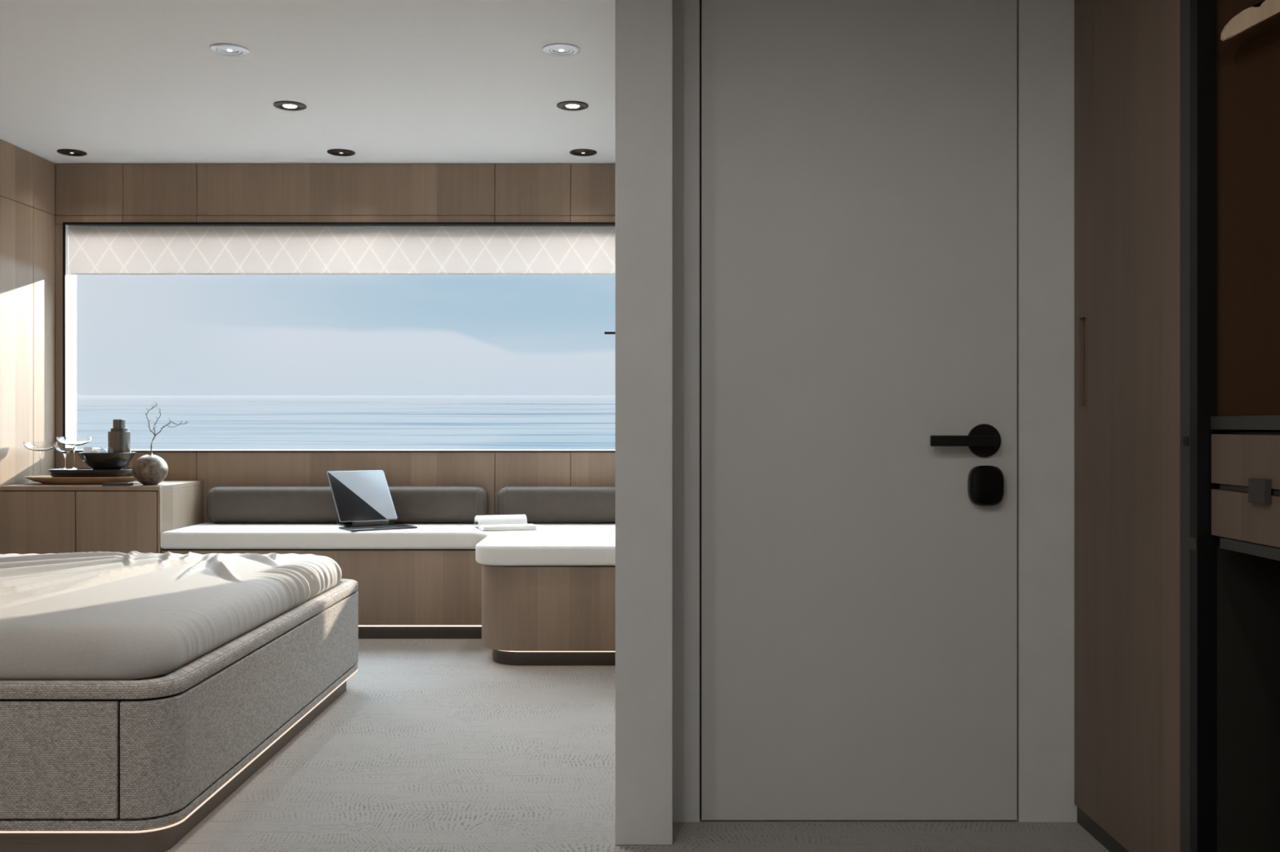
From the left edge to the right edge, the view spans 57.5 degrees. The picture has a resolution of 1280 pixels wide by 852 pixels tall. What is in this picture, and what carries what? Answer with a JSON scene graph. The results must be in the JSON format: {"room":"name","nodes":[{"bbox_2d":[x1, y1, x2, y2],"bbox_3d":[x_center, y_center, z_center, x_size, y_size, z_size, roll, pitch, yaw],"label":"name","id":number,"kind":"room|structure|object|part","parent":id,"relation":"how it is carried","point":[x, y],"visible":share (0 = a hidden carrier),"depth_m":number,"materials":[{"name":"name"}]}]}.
{"room":"yacht bedroom cabin","nodes":[
{"label":"yacht bedroom cabin","id":0,"kind":"room"},
{"bbox_2d":[0,138,55,485],"bbox_3d":[-3.048,-0.173,2.192,0.100,2.347,7.583,0,0,0],"label":"wall","id":1,"kind":"structure","parent":0,"point":[27,180],"depth_m":5.69,"materials":[{"name":"brown wood"}]},
{"bbox_2d":[0,0,615,164],"bbox_3d":[-0.649,-1.387,2.201,4.898,0.080,7.803,0,0,0],"label":"ceiling","id":2,"kind":"structure","parent":0,"point":[113,82],"depth_m":4.54,"materials":[{"name":"paint"}]},
{"bbox_2d":[57,148,87,156],"bbox_3d":[-2.793,-1.343,5.737,0.134,0.007,0.134,0,0,0],"label":"recessed light","id":3,"kind":"object","parent":2,"relation":"in","point":[74,153],"visible":1,"depth_m":5.73,"materials":[{"name":"brown metal"}]},
{"bbox_2d":[209,43,248,57],"bbox_3d":[-1.468,-1.343,4.172,0.134,0.007,0.134,0,0,0],"label":"recessed light","id":4,"kind":"object","parent":2,"relation":"in","point":[223,49],"visible":1,"depth_m":4.16,"materials":[{"name":"silver metal"}]},
{"bbox_2d":[273,101,306,111],"bbox_3d":[-1.470,-1.343,4.900,0.134,0.007,0.134,0,0,0],"label":"recessed light","id":5,"kind":"object","parent":2,"relation":"in","point":[284,105],"visible":1,"depth_m":4.89,"materials":[{"name":"brown metal"}]},
{"bbox_2d":[327,148,355,156],"bbox_3d":[-1.469,-1.343,5.737,0.134,0.007,0.134,0,0,0],"label":"recessed light","id":6,"kind":"object","parent":2,"relation":"in","point":[342,153],"visible":1,"depth_m":5.73,"materials":[{"name":"brown metal"}]},
{"bbox_2d":[542,43,580,57],"bbox_3d":[-0.281,-1.343,4.172,0.134,0.007,0.134,0,0,0],"label":"recessed light","id":7,"kind":"object","parent":2,"relation":"in","point":[562,50],"visible":1,"depth_m":4.16,"materials":[{"name":"silver metal"}]},
{"bbox_2d":[556,101,588,111],"bbox_3d":[-0.283,-1.343,4.900,0.134,0.007,0.134,0,0,0],"label":"recessed light","id":8,"kind":"object","parent":2,"relation":"in","point":[565,105],"visible":1,"depth_m":4.89,"materials":[{"name":"brown metal"}]},
{"bbox_2d":[569,148,596,156],"bbox_3d":[-0.279,-1.343,5.737,0.134,0.007,0.134,0,0,0],"label":"recessed light","id":9,"kind":"object","parent":2,"relation":"in","point":[581,153],"visible":1,"depth_m":5.73,"materials":[{"name":"brown metal"}]},
{"bbox_2d":[54,164,615,523],"bbox_3d":[-1.510,-0.173,6.043,3.176,2.347,0.120,0,0,0],"label":"wall","id":10,"kind":"structure","parent":0,"point":[85,193],"depth_m":5.98,"materials":[{"name":"brown wood"}]},
{"bbox_2d":[62,222,615,452],"bbox_3d":[-1.508,-0.455,6.045,2.903,1.180,0.136,0,0,0],"label":"window","id":11,"kind":"structure","parent":10,"relation":"in","point":[69,282],"depth_m":5.98,"materials":[{"name":"black metal"}]},
{"bbox_2d":[68,226,615,275],"bbox_3d":[-1.508,-0.904,6.036,2.877,0.249,0.052,0,0,0],"label":"roller blind","id":12,"kind":"object","parent":11,"relation":"attached to","point":[104,250],"visible":0.95,"depth_m":6.01,"materials":[{"name":"fabric"}]},
{"bbox_3d":[-1.508,0.127,6.049,2.903,0.005,0.128,0,0,0],"label":"sill","id":13,"kind":"part","parent":11,"relation":"part of","materials":[{"name":"black paint"}]},
{"bbox_2d":[164,639,1109,851],"bbox_3d":[-0.649,1.030,2.201,4.898,0.060,7.803,0,0,0],"label":"floor","id":14,"kind":"structure","parent":0,"point":[430,745],"depth_m":3.24,"materials":[{"name":"carpet"}]},
{"bbox_2d":[0,480,204,554],"bbox_3d":[-2.616,0.640,5.707,0.761,0.720,0.548,0,0,0],"label":"base cabinet","id":15,"kind":"object","parent":14,"relation":"on","point":[36,517],"visible":0.45,"depth_m":5.43,"materials":[{"name":"brown wood"}]},
{"bbox_3d":[-2.814,0.612,5.444,0.362,0.613,0.019,0,0,0],"label":"door","id":16,"kind":"part","parent":15,"relation":"part of","materials":[{"name":"brown wood"}]},
{"bbox_2d":[23,475,136,484],"bbox_3d":[-2.690,0.262,5.660,0.570,0.036,0.250,0,0,0],"label":"wooden tray","id":17,"kind":"object","parent":15,"relation":"on","point":[43,479],"visible":0.71,"depth_m":5.57,"materials":[{"name":"brown wood"}]},
{"bbox_2d":[22,441,57,481],"bbox_3d":[-2.884,0.171,5.612,0.148,0.190,0.148,0,0,0],"label":"coupe glass","id":18,"kind":"object","parent":17,"relation":"on","point":[40,446],"visible":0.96,"depth_m":5.56,"materials":[{"name":"white"}]},
{"bbox_3d":[-2.884,0.189,5.612,0.014,0.133,0.014,0,0,0],"label":"stem","id":19,"kind":"part","parent":18,"relation":"part of","materials":[{"name":"clear glass"}]},
{"bbox_2d":[22,441,57,451],"bbox_3d":[-2.884,0.099,5.612,0.148,0.046,0.148,0,0,0],"label":"glass bowl","id":20,"kind":"object","parent":18,"relation":"on","point":[33,446],"depth_m":5.56,"materials":[{"name":"white"}]},
{"bbox_2d":[49,473,132,477],"bbox_3d":[-2.672,0.239,5.685,0.350,0.017,0.200,0,0,0],"label":"tray","id":21,"kind":"object","parent":17,"relation":"on","point":[125,474],"visible":0.8,"depth_m":5.59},
{"bbox_2d":[48,467,132,474],"bbox_3d":[-2.655,0.220,5.685,0.392,0.021,0.236,0,0,0],"label":"tray","id":22,"kind":"object","parent":21,"relation":"on","point":[86,470],"visible":0.71,"depth_m":5.57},
{"bbox_2d":[54,444,75,470],"bbox_3d":[-2.772,0.150,5.625,0.090,0.128,0.090,0,0,0],"label":"coupe glass","id":23,"kind":"object","parent":22,"relation":"on","point":[64,449],"visible":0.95,"depth_m":5.60,"materials":[{"name":"white"}]},
{"bbox_3d":[-2.772,0.169,5.625,0.014,0.071,0.014,0,0,0],"label":"stem","id":24,"kind":"part","parent":23,"relation":"part of","materials":[{"name":"clear glass"}]},
{"bbox_2d":[54,444,75,453],"bbox_3d":[-2.772,0.110,5.625,0.090,0.046,0.090,0,0,0],"label":"glass bowl","id":25,"kind":"object","parent":23,"relation":"on","point":[62,448],"depth_m":5.59,"materials":[{"name":"white"}]},
{"bbox_2d":[56,436,92,470],"bbox_3d":[-2.788,0.134,5.748,0.160,0.162,0.160,0,0,0],"label":"coupe glass","id":26,"kind":"object","parent":22,"relation":"on","point":[77,441],"visible":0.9,"depth_m":5.70,"materials":[{"name":"white"}]},
{"bbox_3d":[-2.788,0.152,5.748,0.014,0.105,0.014,0,0,0],"label":"stem","id":27,"kind":"part","parent":26,"relation":"part of","materials":[{"name":"clear glass"}]},
{"bbox_2d":[56,436,92,446],"bbox_3d":[-2.788,0.075,5.748,0.160,0.046,0.160,0,0,0],"label":"glass bowl","id":28,"kind":"object","parent":26,"relation":"on","point":[78,441],"depth_m":5.69,"materials":[{"name":"white"}]},
{"bbox_2d":[77,452,136,470],"bbox_3d":[-2.597,0.171,5.685,0.260,0.086,0.260,0,0,0],"label":"bowl","id":29,"kind":"object","parent":22,"relation":"on","point":[95,461],"visible":0.91,"depth_m":5.60,"materials":[{"name":"black ceramic"}]},
{"bbox_2d":[82,447,93,453],"bbox_3d":[-2.663,0.128,5.635,0.043,0.054,0.055,0,0,-12],"label":"ice cube","id":30,"kind":"object","parent":29,"relation":"in","point":[86,450],"visible":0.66,"depth_m":5.62,"materials":[{"name":"white"}]},
{"bbox_2d":[89,450,101,453],"bbox_3d":[-2.615,0.136,5.604,0.041,0.040,0.041,0,0,0],"label":"ice cube","id":31,"kind":"object","parent":29,"relation":"in","point":[91,451],"visible":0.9,"depth_m":5.59,"materials":[{"name":"white"}]},
{"bbox_2d":[93,448,102,453],"bbox_3d":[-2.647,0.128,5.682,0.045,0.044,0.040,0,0,33],"label":"ice cube","id":32,"kind":"object","parent":29,"relation":"in","point":[95,449],"visible":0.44,"depth_m":5.67,"materials":[{"name":"white"}]},
{"bbox_2d":[96,447,106,453],"bbox_3d":[-2.643,0.132,5.706,0.043,0.057,0.057,0,0,20],"label":"ice cube","id":33,"kind":"object","parent":29,"relation":"in","point":[104,451],"visible":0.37,"depth_m":5.70,"materials":[{"name":"white"}]},
{"bbox_2d":[107,419,130,467],"bbox_3d":[-2.545,0.086,5.700,0.101,0.236,0.101,0,0,0],"label":"cocktail shaker","id":34,"kind":"object","parent":22,"relation":"on","point":[119,438],"visible":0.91,"depth_m":5.67,"materials":[{"name":"metal"}]},
{"bbox_3d":[-2.440,0.612,5.444,0.375,0.613,0.019,0,0,0],"label":"door","id":35,"kind":"part","parent":15,"relation":"part of","materials":[{"name":"brown wood"}]},
{"bbox_2d":[102,482,133,485],"bbox_3d":[-2.452,0.273,5.478,0.124,0.014,0.060,0,0,0],"label":"serving slab","id":36,"kind":"object","parent":15,"relation":"on","point":[104,483],"visible":1,"depth_m":5.45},
{"bbox_2d":[132,451,168,484],"bbox_3d":[-2.330,0.200,5.550,0.159,0.161,0.159,0,0,0],"label":"round vase","id":37,"kind":"object","parent":15,"relation":"on","point":[150,468],"visible":1,"depth_m":5.50,"materials":[{"name":"grey ceramic"}]},
{"bbox_2d":[144,401,188,451],"bbox_3d":[-2.254,0.039,5.552,0.211,0.312,0.032,0,0,0],"label":"bare twig","id":38,"kind":"object","parent":37,"relation":"in","point":[154,433],"visible":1,"depth_m":5.55,"materials":[{"name":"brown plant"}]},
{"bbox_2d":[0,551,358,851],"bbox_3d":[-2.032,0.725,3.585,1.926,0.549,1.850,0,0,0],"label":"bed","id":39,"kind":"object","parent":14,"relation":"on","point":[140,691],"visible":1,"depth_m":2.85,"materials":[{"name":"beige fabric"}]},
{"bbox_3d":[-2.094,0.763,2.666,1.802,0.266,0.012,0,0,0],"label":"panel","id":40,"kind":"part","parent":39,"relation":"part of","materials":[{"name":"grey fabric"}]},
{"bbox_3d":[-2.034,0.914,3.585,1.923,0.023,1.846,0,0,0],"label":"trim","id":41,"kind":"part","parent":39,"relation":"part of","materials":[{"name":"grey fabric"}]},
{"bbox_3d":[-2.033,0.763,3.585,1.925,0.266,1.850,0,0,0],"label":"panel","id":42,"kind":"part","parent":39,"relation":"part of","materials":[{"name":"grey fabric"}]},
{"bbox_2d":[160,522,615,666],"bbox_3d":[-1.147,0.747,5.386,2.173,0.507,1.191,0,0,0],"label":"bench","id":43,"kind":"object","parent":14,"relation":"on","point":[545,595],"visible":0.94,"depth_m":5.43,"materials":[{"name":"beige fabric"}]},
{"bbox_2d":[206,485,488,524],"bbox_3d":[-1.478,0.399,5.911,1.413,0.190,0.137,0,0,0],"label":"bolster cushion","id":44,"kind":"object","parent":43,"relation":"on","point":[224,504],"visible":0.91,"depth_m":5.85,"materials":[{"name":"grey leather"}]},
{"bbox_2d":[326,470,417,531],"bbox_3d":[-1.306,0.358,5.678,0.330,0.270,0.368,0,0,-33],"label":"laptop","id":45,"kind":"object","parent":43,"relation":"on","point":[362,500],"visible":1,"depth_m":5.71,"materials":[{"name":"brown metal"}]},
{"bbox_2d":[474,514,536,531],"bbox_3d":[-0.654,0.463,5.608,0.269,0.060,0.254,0,0,-17],"label":"open book","id":46,"kind":"object","parent":43,"relation":"on","point":[519,522],"visible":1,"depth_m":5.61,"materials":[{"name":"paper"}]},
{"bbox_2d":[497,485,615,523],"bbox_3d":[-0.394,0.399,5.911,0.657,0.190,0.137,0,0,0],"label":"bolster cushion","id":47,"kind":"object","parent":43,"relation":"on","point":[540,504],"visible":0.8,"depth_m":5.85,"materials":[{"name":"grey leather"}]},
{"bbox_2d":[1074,0,1190,851],"bbox_3d":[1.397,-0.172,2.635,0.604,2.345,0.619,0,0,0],"label":"door","id":48,"kind":"structure","parent":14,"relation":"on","point":[1132,57],"depth_m":2.60,"materials":[{"name":"brown wood"}]},
{"bbox_3d":[1.105,-0.158,2.886,0.021,0.236,0.056,0,0,0],"label":"recessed pull","id":49,"kind":"part","parent":48,"relation":"part of","materials":[{"name":"brown wood"}]},
{"bbox_2d":[1190,0,1279,851],"bbox_3d":[1.397,-0.172,0.842,0.604,2.343,2.964,0,0,0],"label":"wardrobe","id":50,"kind":"object","parent":14,"relation":"on","point":[1235,81],"visible":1,"depth_m":2.30,"materials":[{"name":"brown wood"}]},
{"bbox_3d":[1.116,-0.195,2.310,0.038,2.297,0.028,0,0,0],"label":"post","id":51,"kind":"part","parent":50,"relation":"part of","materials":[{"name":"black metal"}]},
{"bbox_2d":[1210,415,1279,430],"bbox_3d":[1.397,-0.006,0.848,0.549,0.026,2.894,0,0,0],"label":"shelf","id":52,"kind":"object","parent":50,"relation":"attached to","point":[1217,422],"depth_m":2.16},
{"bbox_3d":[1.131,0.169,0.847,0.018,0.090,2.891,0,0,0],"label":"drawer","id":53,"kind":"part","parent":50,"relation":"part of","materials":[{"name":"brown wood"}]},
{"bbox_3d":[1.131,0.064,0.847,0.018,0.096,2.891,0,0,0],"label":"drawer","id":54,"kind":"part","parent":50,"relation":"part of","materials":[{"name":"brown wood"}]},
{"bbox_3d":[1.135,0.118,0.836,0.014,0.009,2.869,0,0,0],"label":"drawer rail","id":55,"kind":"part","parent":50,"relation":"part of","materials":[{"name":"grey metal"}]},
{"bbox_3d":[1.395,0.226,0.826,0.553,0.020,2.849,0,0,0],"label":"rail","id":56,"kind":"part","parent":50,"relation":"part of","materials":[{"name":"grey metal"}]},
{"bbox_2d":[1220,0,1279,41],"bbox_3d":[1.324,-0.859,2.235,0.420,0.242,0.013,0,0,0],"label":"hanger","id":57,"kind":"object","parent":50,"relation":"hanging from","point":[1248,18],"visible":1,"depth_m":2.23,"materials":[{"name":"brown wood"}]},
{"bbox_3d":[1.115,0.117,2.099,0.014,0.045,0.054,0,0,0],"label":"drawer pull","id":58,"kind":"part","parent":50,"relation":"part of","materials":[{"name":"grey metal"}]},
{"bbox_2d":[615,0,672,844],"bbox_3d":[0.009,-0.173,4.393,0.137,2.347,3.221,0,0,0],"label":"wall partition","id":59,"kind":"structure","parent":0,"point":[643,28],"depth_m":2.78,"materials":[{"name":"paint"}]},
{"bbox_2d":[672,0,1076,822],"bbox_3d":[0.889,-0.173,2.996,1.622,2.347,0.100,0,0,0],"label":"door frame","id":60,"kind":"structure","parent":59,"relation":"in","point":[1045,28],"depth_m":2.95,"materials":[{"name":"paint"}]},
{"bbox_2d":[699,0,1017,820],"bbox_3d":[0.554,-0.090,2.970,0.837,2.180,0.152,0,0,0],"label":"door","id":61,"kind":"structure","parent":60,"relation":"attached to","point":[858,158],"depth_m":2.95,"materials":[{"name":"paint"}]},
{"bbox_3d":[0.805,0.037,2.916,0.166,0.027,0.044,0,0,0],"label":"lever","id":62,"kind":"part","parent":61,"relation":"part of","materials":[{"name":"black metal"}]},
{"bbox_3d":[0.868,0.037,2.942,0.085,0.085,0.008,0,0,0],"label":"handle","id":63,"kind":"part","parent":61,"relation":"part of","materials":[{"name":"black metal"}]},
{"bbox_3d":[0.869,0.150,2.928,0.087,0.102,0.036,0,0,0],"label":"lock knob","id":64,"kind":"part","parent":61,"relation":"part of","materials":[{"name":"black metal"}]},
{"label":"outside","id":65,"kind":"structure","parent":0,"visible":0},
{"bbox_2d":[76,395,615,449],"bbox_3d":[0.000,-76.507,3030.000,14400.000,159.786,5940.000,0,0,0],"label":"sea","id":66,"kind":"structure","parent":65,"point":[215,422],"depth_m":210.52,"materials":[{"name":"blue liquid"}]}
]}

